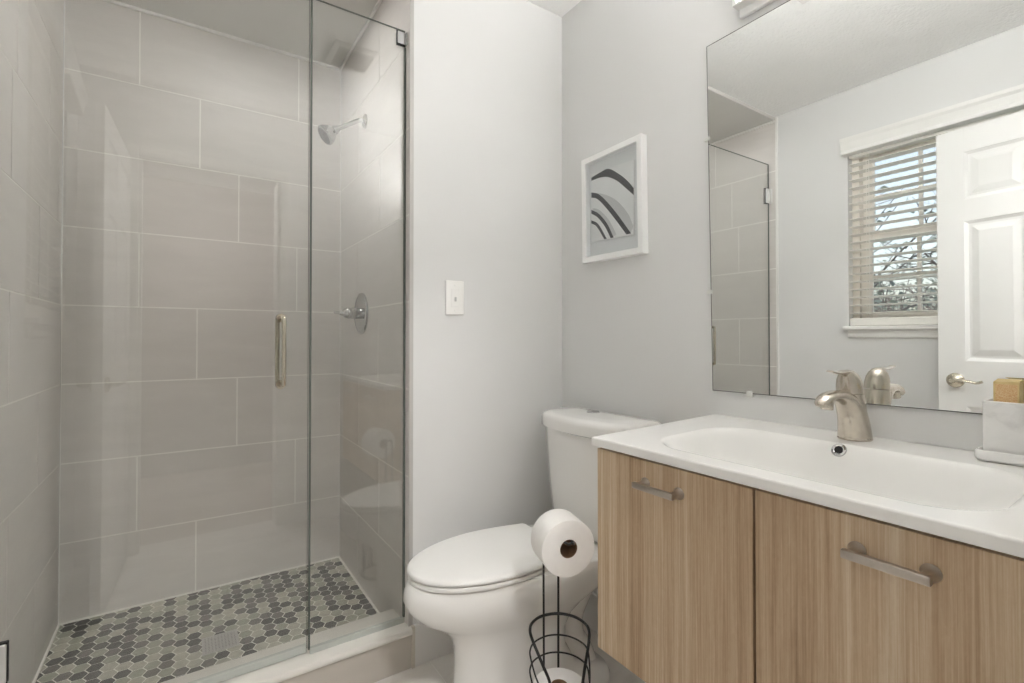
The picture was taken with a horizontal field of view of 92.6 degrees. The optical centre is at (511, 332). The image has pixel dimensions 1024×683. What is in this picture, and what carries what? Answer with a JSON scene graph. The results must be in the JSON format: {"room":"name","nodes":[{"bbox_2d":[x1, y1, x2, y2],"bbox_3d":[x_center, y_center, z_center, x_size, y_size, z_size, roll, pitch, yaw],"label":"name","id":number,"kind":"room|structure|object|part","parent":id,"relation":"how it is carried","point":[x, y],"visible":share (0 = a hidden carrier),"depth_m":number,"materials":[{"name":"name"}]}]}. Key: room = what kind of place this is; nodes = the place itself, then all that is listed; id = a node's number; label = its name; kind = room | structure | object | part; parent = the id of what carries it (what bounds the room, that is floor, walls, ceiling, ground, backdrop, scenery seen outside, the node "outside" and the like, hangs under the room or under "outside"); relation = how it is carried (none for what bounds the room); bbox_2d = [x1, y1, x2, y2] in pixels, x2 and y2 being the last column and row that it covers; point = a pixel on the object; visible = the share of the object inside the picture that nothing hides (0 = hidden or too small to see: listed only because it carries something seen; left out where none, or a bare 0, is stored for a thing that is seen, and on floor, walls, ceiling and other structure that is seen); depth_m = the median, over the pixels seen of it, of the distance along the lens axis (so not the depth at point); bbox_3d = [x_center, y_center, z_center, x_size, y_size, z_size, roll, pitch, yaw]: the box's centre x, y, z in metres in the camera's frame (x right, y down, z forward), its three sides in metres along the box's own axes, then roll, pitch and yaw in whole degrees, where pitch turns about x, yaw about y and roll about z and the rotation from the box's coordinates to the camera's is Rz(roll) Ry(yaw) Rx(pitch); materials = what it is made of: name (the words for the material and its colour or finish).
{"room":"bathroom","nodes":[
{"label":"bathroom","id":0,"kind":"room"},
{"bbox_2d":[0,0,63,682],"bbox_3d":[-1.482,-0.095,1.490,0.020,2.492,0.911,0,-1,-34],"label":"wall","id":1,"kind":"structure","parent":0,"point":[31,31],"depth_m":1.49,"materials":[{"name":"tile"}]},
{"bbox_2d":[0,0,309,682],"bbox_3d":[-0.948,-0.033,1.359,0.722,2.086,0.127,0,-1,-35],"label":"shower door","id":2,"kind":"structure","parent":1,"relation":"attached to","point":[239,670],"depth_m":1.47,"materials":[{"name":"clear glass"}]},
{"bbox_3d":[-0.719,0.058,1.518,0.027,0.233,0.127,0,-1,-35],"label":"pull handle","id":3,"kind":"part","parent":2,"relation":"part of","materials":[{"name":"silver metal"}]},
{"bbox_3d":[-0.946,-0.039,1.361,0.716,2.074,0.009,0,-1,-35],"label":"glass panel","id":4,"kind":"part","parent":2,"relation":"part of","materials":[{"name":"clear glass"}]},
{"bbox_2d":[58,0,340,623],"bbox_3d":[-1.300,-0.087,2.172,1.042,2.492,0.020,0,-1,-34],"label":"wall","id":5,"kind":"structure","parent":0,"point":[186,195],"depth_m":2.10,"materials":[{"name":"tile"}]},
{"bbox_2d":[32,556,379,682],"bbox_3d":[-1.086,1.110,1.840,1.042,0.008,0.747,0,-1,-34],"label":"trim","id":6,"kind":"structure","parent":5,"relation":"attached to","point":[341,560],"depth_m":2.04,"materials":[{"name":"tile"}]},
{"bbox_2d":[103,0,382,70],"bbox_3d":[-1.042,-1.331,1.800,1.042,0.012,0.907,0,-1,-34],"label":"trim","id":7,"kind":"structure","parent":5,"relation":"attached to","point":[378,3],"depth_m":2.16,"materials":[{"name":"white paint"}]},
{"bbox_2d":[35,555,376,682],"bbox_3d":[-1.073,1.164,1.819,1.082,0.103,0.837,0,-1,-34],"label":"floor","id":8,"kind":"structure","parent":0,"point":[160,641],"depth_m":1.85,"materials":[{"name":"grey tile"}]},
{"bbox_2d":[202,629,239,655],"bbox_3d":[-1.046,1.110,1.755,0.112,0.003,0.112,0,-1,-34],"label":"floor drain","id":9,"kind":"object","parent":8,"relation":"on","point":[222,641],"visible":1,"depth_m":1.75,"materials":[{"name":"metal"}]},
{"bbox_2d":[116,0,580,67],"bbox_3d":[-0.317,-1.392,1.318,1.948,0.098,2.617,0,-1,-34],"label":"ceiling","id":10,"kind":"structure","parent":0,"point":[283,25],"depth_m":2.08,"materials":[{"name":"paint"}]},
{"bbox_2d":[339,0,561,624],"bbox_3d":[-0.296,-0.085,2.316,0.786,2.530,0.957,0,-1,-34],"label":"wall","id":11,"kind":"structure","parent":0,"point":[488,73],"depth_m":1.90,"materials":[{"name":"paint"}]},
{"bbox_2d":[318,114,366,144],"bbox_3d":[-0.720,-0.869,2.075,0.196,0.164,0.084,0,-1,-34],"label":"shower","id":12,"kind":"object","parent":11,"relation":"attached to","point":[327,133],"visible":1,"depth_m":2.04,"materials":[{"name":"silver metal"}]},
{"bbox_3d":[-0.695,-0.890,2.093,0.119,0.080,0.019,0,-1,-34],"label":"arm","id":13,"kind":"part","parent":12,"relation":"part of","materials":[{"name":"silver metal"}]},
{"bbox_2d":[334,293,367,333],"bbox_3d":[-0.704,-0.085,2.126,0.103,0.184,0.184,0,-1,-34],"label":"shower valve","id":14,"kind":"object","parent":11,"relation":"attached to","point":[359,313],"visible":1,"depth_m":2.11,"materials":[{"name":"silver metal"}]},
{"bbox_3d":[-0.706,-0.085,2.125,0.085,0.050,0.050,0,-1,-34],"label":"handle","id":15,"kind":"part","parent":14,"relation":"part of","materials":[{"name":"silver metal"}]},
{"bbox_2d":[408,0,413,626],"bbox_3d":[-0.351,-0.091,1.705,0.014,2.490,0.004,0,-1,-34],"label":"trim","id":16,"kind":"structure","parent":11,"relation":"attached to","point":[411,129],"depth_m":1.70,"materials":[{"name":"silver metal"}]},
{"bbox_2d":[411,625,414,668],"bbox_3d":[-0.342,1.083,1.687,0.012,0.142,0.016,0,-1,-34],"label":"trim","id":17,"kind":"structure","parent":11,"relation":"attached to","point":[412,626],"depth_m":1.68,"materials":[{"name":"metal"}]},
{"bbox_2d":[414,622,453,666],"bbox_3d":[-0.061,1.085,1.878,0.668,0.142,0.012,0,-1,-34],"label":"baseboard","id":18,"kind":"structure","parent":11,"relation":"attached to","point":[430,643],"depth_m":1.72,"materials":[{"name":"tile"}]},
{"bbox_2d":[445,280,463,314],"bbox_3d":[-0.208,-0.128,1.792,0.074,0.125,0.012,0,-1,-34],"label":"light switch","id":19,"kind":"object","parent":11,"relation":"attached to","point":[454,296],"visible":1,"depth_m":1.79,"materials":[{"name":"plastic"}]},
{"bbox_2d":[374,624,645,682],"bbox_3d":[-0.057,1.175,0.900,1.948,0.060,1.680,0,-1,-34],"label":"floor","id":20,"kind":"structure","parent":0,"point":[441,669],"depth_m":1.66,"materials":[{"name":"tile"}]},
{"bbox_2d":[161,609,412,682],"bbox_3d":[-0.826,1.086,1.457,1.048,0.150,0.183,0,-1,-34],"label":"curb","id":21,"kind":"object","parent":20,"relation":"on","point":[374,657],"visible":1,"depth_m":1.58,"materials":[{"name":"stone"}]},
{"bbox_2d":[308,0,407,653],"bbox_3d":[-0.512,-0.028,1.644,0.319,2.090,0.040,0,-1,-34],"label":"fixed glass panel","id":22,"kind":"object","parent":21,"relation":"on","point":[401,36],"visible":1,"depth_m":1.62,"materials":[{"name":"clear glass"}]},
{"bbox_2d":[403,407,660,682],"bbox_3d":[0.042,0.719,1.560,0.792,0.876,0.456,0,-1,-34],"label":"toilet","id":23,"kind":"object","parent":20,"relation":"on","point":[483,588],"visible":0.71,"depth_m":1.44,"materials":[{"name":"ceramic"}]},
{"bbox_3d":[-0.086,0.677,1.494,0.479,0.017,0.332,0,-1,-34],"label":"lid","id":24,"kind":"part","parent":23,"relation":"part of","materials":[{"name":"plastic"}]},
{"bbox_3d":[-0.086,0.697,1.494,0.474,0.015,0.326,0,-1,-34],"label":"seat","id":25,"kind":"part","parent":23,"relation":"part of","materials":[{"name":"plastic"}]},
{"bbox_3d":[0.011,0.929,1.556,0.739,0.446,0.358,0,-1,-34],"label":"bowl","id":26,"kind":"part","parent":23,"relation":"part of","materials":[{"name":"ceramic"}]},
{"bbox_3d":[0.283,0.527,1.723,0.199,0.358,0.430,0,-1,-34],"label":"tank","id":27,"kind":"part","parent":23,"relation":"part of","materials":[{"name":"ceramic"}]},
{"bbox_3d":[0.279,0.318,1.723,0.221,0.056,0.456,0,-1,-34],"label":"tank lid","id":28,"kind":"part","parent":23,"relation":"part of","materials":[{"name":"ceramic"}]},
{"bbox_2d":[529,540,590,682],"bbox_3d":[0.118,0.821,1.224,0.163,0.650,0.164,0,-1,-34],"label":"toilet paper stand","id":29,"kind":"object","parent":20,"relation":"on","point":[587,656],"visible":0.8,"depth_m":1.27,"materials":[{"name":"black metal"}]},
{"bbox_2d":[533,668,584,682],"bbox_3d":[0.119,0.931,1.222,0.132,0.102,0.132,0,-1,-34],"label":"toilet paper roll","id":30,"kind":"object","parent":29,"relation":"in","point":[557,675],"visible":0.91,"depth_m":1.25,"materials":[{"name":"paper"}]},
{"bbox_3d":[0.127,0.816,1.234,0.045,0.641,0.151,0,-1,-20],"label":"upright arm","id":31,"kind":"part","parent":29,"relation":"part of","materials":[{"name":"black metal"}]},
{"bbox_2d":[531,509,593,576],"bbox_3d":[0.125,0.523,1.223,0.138,0.138,0.086,0,-1,-16],"label":"toilet paper roll","id":32,"kind":"object","parent":29,"relation":"hanging from","point":[549,533],"visible":0.99,"depth_m":1.19,"materials":[{"name":"paper"}]},
{"bbox_2d":[562,0,982,594],"bbox_3d":[0.689,-0.094,1.461,0.100,2.530,1.760,0,-1,-34],"label":"wall","id":33,"kind":"structure","parent":0,"point":[637,333],"depth_m":1.67,"materials":[{"name":"paint"}]},
{"bbox_2d":[583,592,597,633],"bbox_3d":[0.640,1.080,1.421,0.012,0.142,1.528,0,-1,-34],"label":"baseboard","id":34,"kind":"structure","parent":33,"relation":"attached to","point":[590,616],"depth_m":1.90,"materials":[{"name":"tile"}]},
{"bbox_2d":[581,133,647,263],"bbox_3d":[0.373,-0.481,1.819,0.030,0.416,0.313,0,-1,-34],"label":"picture frame","id":35,"kind":"object","parent":33,"relation":"attached to","point":[614,179],"visible":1,"depth_m":1.81,"materials":[{"name":"wood"}]},
{"bbox_2d":[591,160,634,242],"bbox_3d":[0.374,-0.486,1.831,0.004,0.276,0.218,0,-1,-34],"label":"print","id":36,"kind":"object","parent":35,"relation":"attached to","point":[612,183],"depth_m":1.82,"materials":[{"name":"paper"}]},
{"bbox_2d":[732,0,774,18],"bbox_3d":[0.841,-0.988,1.112,0.046,0.160,0.704,0,-1,-34],"label":"vanity light","id":37,"kind":"object","parent":33,"relation":"attached to","point":[746,7],"visible":1,"depth_m":1.38,"materials":[{"name":"white"}]},
{"bbox_2d":[598,447,1023,682],"bbox_3d":[0.617,0.521,0.999,0.526,0.489,0.786,0,-1,-34],"label":"vanity cabinet","id":38,"kind":"object","parent":33,"relation":"attached to","point":[702,578],"visible":0.98,"depth_m":0.83,"materials":[{"name":"brown wood"}]},
{"bbox_3d":[0.303,0.330,1.029,0.035,0.025,0.113,0,-1,-34],"label":"pull handle","id":39,"kind":"part","parent":38,"relation":"part of","materials":[{"name":"metal"}]},
{"bbox_3d":[0.327,0.524,1.040,0.018,0.485,0.395,0,-1,-34],"label":"cabinet door","id":40,"kind":"part","parent":38,"relation":"part of","materials":[{"name":"brown wood"}]},
{"bbox_2d":[592,414,1023,557],"bbox_3d":[0.628,0.301,1.008,0.500,0.120,0.805,0,-1,-34],"label":"sink","id":41,"kind":"object","parent":38,"relation":"in","point":[950,493],"visible":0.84,"depth_m":0.96,"materials":[{"name":"ceramic"}]},
{"bbox_2d":[814,370,872,441],"bbox_3d":[0.732,0.163,1.086,0.200,0.162,0.068,0,-1,-34],"label":"faucet","id":42,"kind":"object","parent":41,"relation":"on","point":[853,422],"visible":1,"depth_m":1.09,"materials":[{"name":"silver metal"}]},
{"bbox_3d":[0.723,0.088,1.081,0.089,0.014,0.025,0,-1,-34],"label":"lever","id":43,"kind":"part","parent":42,"relation":"part of","materials":[{"name":"silver metal"}]},
{"bbox_2d":[975,446,1023,466],"bbox_3d":[0.962,0.231,0.878,0.083,0.020,0.181,0,-1,-34],"label":"tray","id":44,"kind":"object","parent":41,"relation":"on","point":[1005,458],"visible":0.65,"depth_m":0.90,"materials":[{"name":"stone"}]},
{"bbox_2d":[983,398,1023,455],"bbox_3d":[0.949,0.180,0.899,0.062,0.104,0.112,0,-1,-34],"label":"holder","id":45,"kind":"object","parent":44,"relation":"on","point":[1003,422],"visible":0.78,"depth_m":0.90,"materials":[{"name":"plastic"}]},
{"bbox_2d":[993,378,1023,402],"bbox_3d":[0.933,0.154,0.919,0.030,0.132,0.036,0,-1,-34],"label":"sponge","id":46,"kind":"object","parent":45,"relation":"in","point":[1004,390],"visible":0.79,"depth_m":0.91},
{"bbox_3d":[0.921,0.139,0.911,0.001,0.086,0.030,0,-1,-34],"label":"printed panel","id":47,"kind":"part","parent":46,"relation":"part of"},
{"bbox_3d":[0.547,0.520,0.711,0.018,0.485,0.387,0,-1,-34],"label":"cabinet door","id":48,"kind":"part","parent":38,"relation":"part of","materials":[{"name":"brown wood"}]},
{"bbox_3d":[0.530,0.327,0.691,0.035,0.025,0.113,0,-1,-34],"label":"pull handle","id":49,"kind":"part","parent":38,"relation":"part of","materials":[{"name":"metal"}]},
{"bbox_2d":[704,0,1023,414],"bbox_3d":[0.829,-0.354,1.156,0.009,1.068,0.842,0,-1,-34],"label":"wall mirror","id":50,"kind":"object","parent":33,"relation":"attached to","point":[866,157],"visible":1,"depth_m":1.14,"materials":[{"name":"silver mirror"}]}
]}

